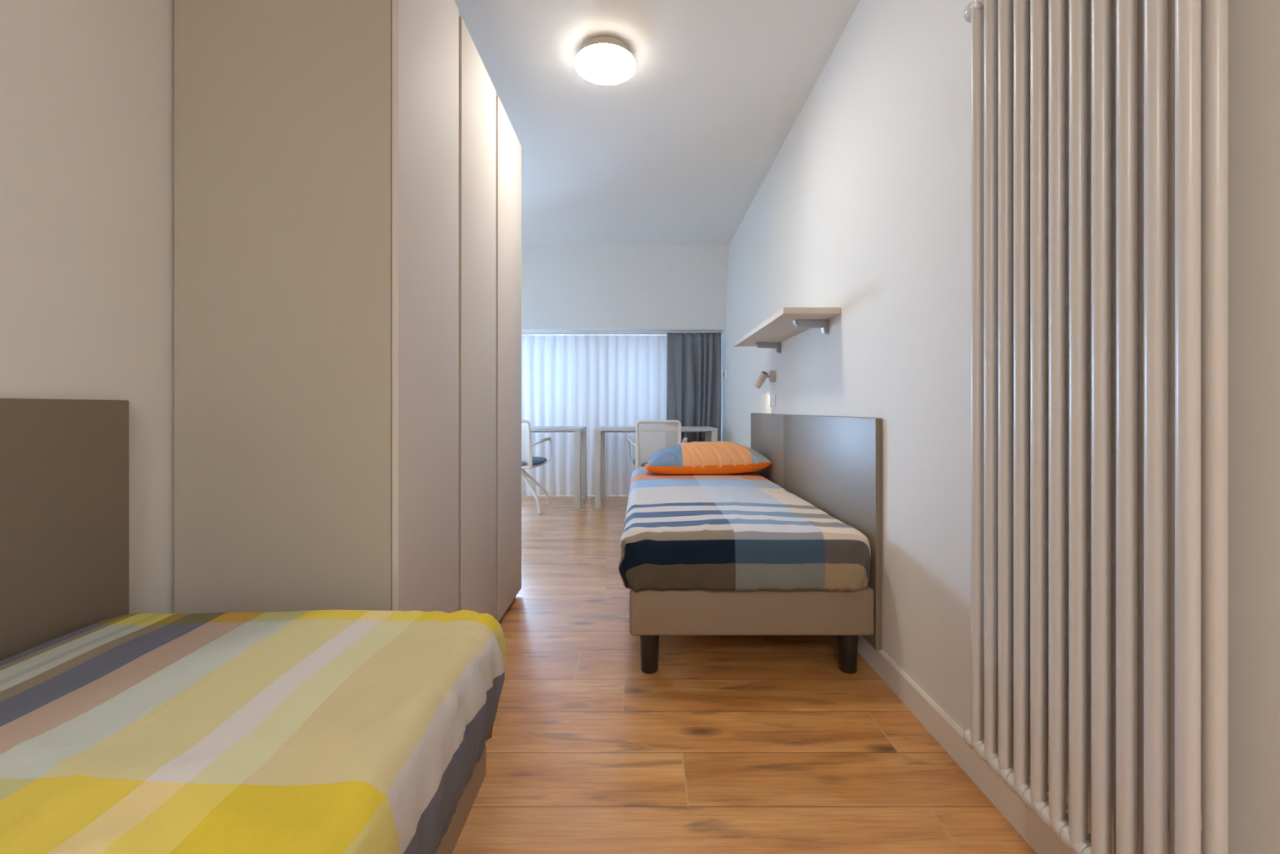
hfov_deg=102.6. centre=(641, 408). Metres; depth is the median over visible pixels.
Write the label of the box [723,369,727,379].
thermostat
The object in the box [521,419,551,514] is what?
office chair
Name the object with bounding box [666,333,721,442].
curtain
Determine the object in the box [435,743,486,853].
bed
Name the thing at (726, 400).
wall socket
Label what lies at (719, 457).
pillow
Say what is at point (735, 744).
floor
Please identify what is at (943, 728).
baseboard
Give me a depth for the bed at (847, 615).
1.81 m
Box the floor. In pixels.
[452,494,1037,853]
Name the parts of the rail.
rail, rail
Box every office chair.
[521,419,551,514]
[626,419,687,469]
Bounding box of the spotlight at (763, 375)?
[753,370,776,388]
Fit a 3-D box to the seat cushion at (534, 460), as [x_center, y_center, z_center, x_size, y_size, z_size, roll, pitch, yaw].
[-1.159,0.496,4.870,0.456,0.047,0.450,0,0,8]
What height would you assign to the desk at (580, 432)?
0.762 m
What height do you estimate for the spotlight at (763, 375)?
0.114 m
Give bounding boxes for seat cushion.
[521,456,546,465]
[632,458,648,466]
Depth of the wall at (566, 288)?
5.15 m
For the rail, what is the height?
0.012 m
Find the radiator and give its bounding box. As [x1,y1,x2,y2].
[963,0,1228,853]
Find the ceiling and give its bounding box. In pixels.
[453,0,860,244]
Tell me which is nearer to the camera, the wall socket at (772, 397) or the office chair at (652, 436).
the wall socket at (772, 397)
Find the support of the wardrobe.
on the floor
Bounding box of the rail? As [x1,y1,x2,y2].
[521,332,720,334]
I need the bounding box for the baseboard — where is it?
[857,635,1074,853]
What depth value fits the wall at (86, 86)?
1.13 m
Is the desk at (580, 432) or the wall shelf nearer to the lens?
the wall shelf
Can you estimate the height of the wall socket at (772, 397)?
0.078 m
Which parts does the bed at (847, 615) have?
leg, leg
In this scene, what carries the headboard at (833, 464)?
attached to the wall at (863, 209)
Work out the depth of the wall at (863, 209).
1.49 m
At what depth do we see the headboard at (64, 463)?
1.03 m
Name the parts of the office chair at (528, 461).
frame, leg, leg, armrest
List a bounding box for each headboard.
[0,398,128,660]
[751,413,882,650]
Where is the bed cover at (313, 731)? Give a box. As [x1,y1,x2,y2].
[0,609,506,853]
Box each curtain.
[521,334,666,495]
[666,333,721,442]
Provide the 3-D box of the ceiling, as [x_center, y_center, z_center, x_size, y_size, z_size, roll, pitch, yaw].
[-0.750,-1.660,1.375,3.500,0.120,9.390,0,0,0]
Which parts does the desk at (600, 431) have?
leg, leg, cross rail, leg, leg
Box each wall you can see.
[0,0,173,613]
[521,244,728,333]
[720,0,1279,853]
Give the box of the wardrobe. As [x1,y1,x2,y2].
[173,0,521,622]
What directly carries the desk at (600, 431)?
on the floor
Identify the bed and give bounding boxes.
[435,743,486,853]
[629,585,874,673]
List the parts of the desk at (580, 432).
cross rail, leg, leg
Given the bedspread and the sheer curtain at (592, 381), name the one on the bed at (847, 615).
the bedspread
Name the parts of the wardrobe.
door, door, door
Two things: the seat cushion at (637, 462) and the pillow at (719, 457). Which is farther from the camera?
the seat cushion at (637, 462)
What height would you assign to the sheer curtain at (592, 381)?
1.752 m
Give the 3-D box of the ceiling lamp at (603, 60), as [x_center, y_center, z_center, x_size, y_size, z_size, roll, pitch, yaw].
[-0.163,-1.567,2.305,0.273,0.065,0.273,0,0,0]
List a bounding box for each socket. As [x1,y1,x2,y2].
[724,399,727,407]
[769,394,775,406]
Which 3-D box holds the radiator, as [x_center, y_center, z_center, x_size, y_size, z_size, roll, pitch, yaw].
[0.802,-0.077,0.951,0.106,1.727,0.510,0,0,0]
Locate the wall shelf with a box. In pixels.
[734,306,840,353]
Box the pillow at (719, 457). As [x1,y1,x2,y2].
[644,440,771,474]
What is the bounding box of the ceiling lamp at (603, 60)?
[574,35,635,84]
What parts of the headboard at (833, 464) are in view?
panel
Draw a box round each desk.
[530,426,586,508]
[594,426,717,508]

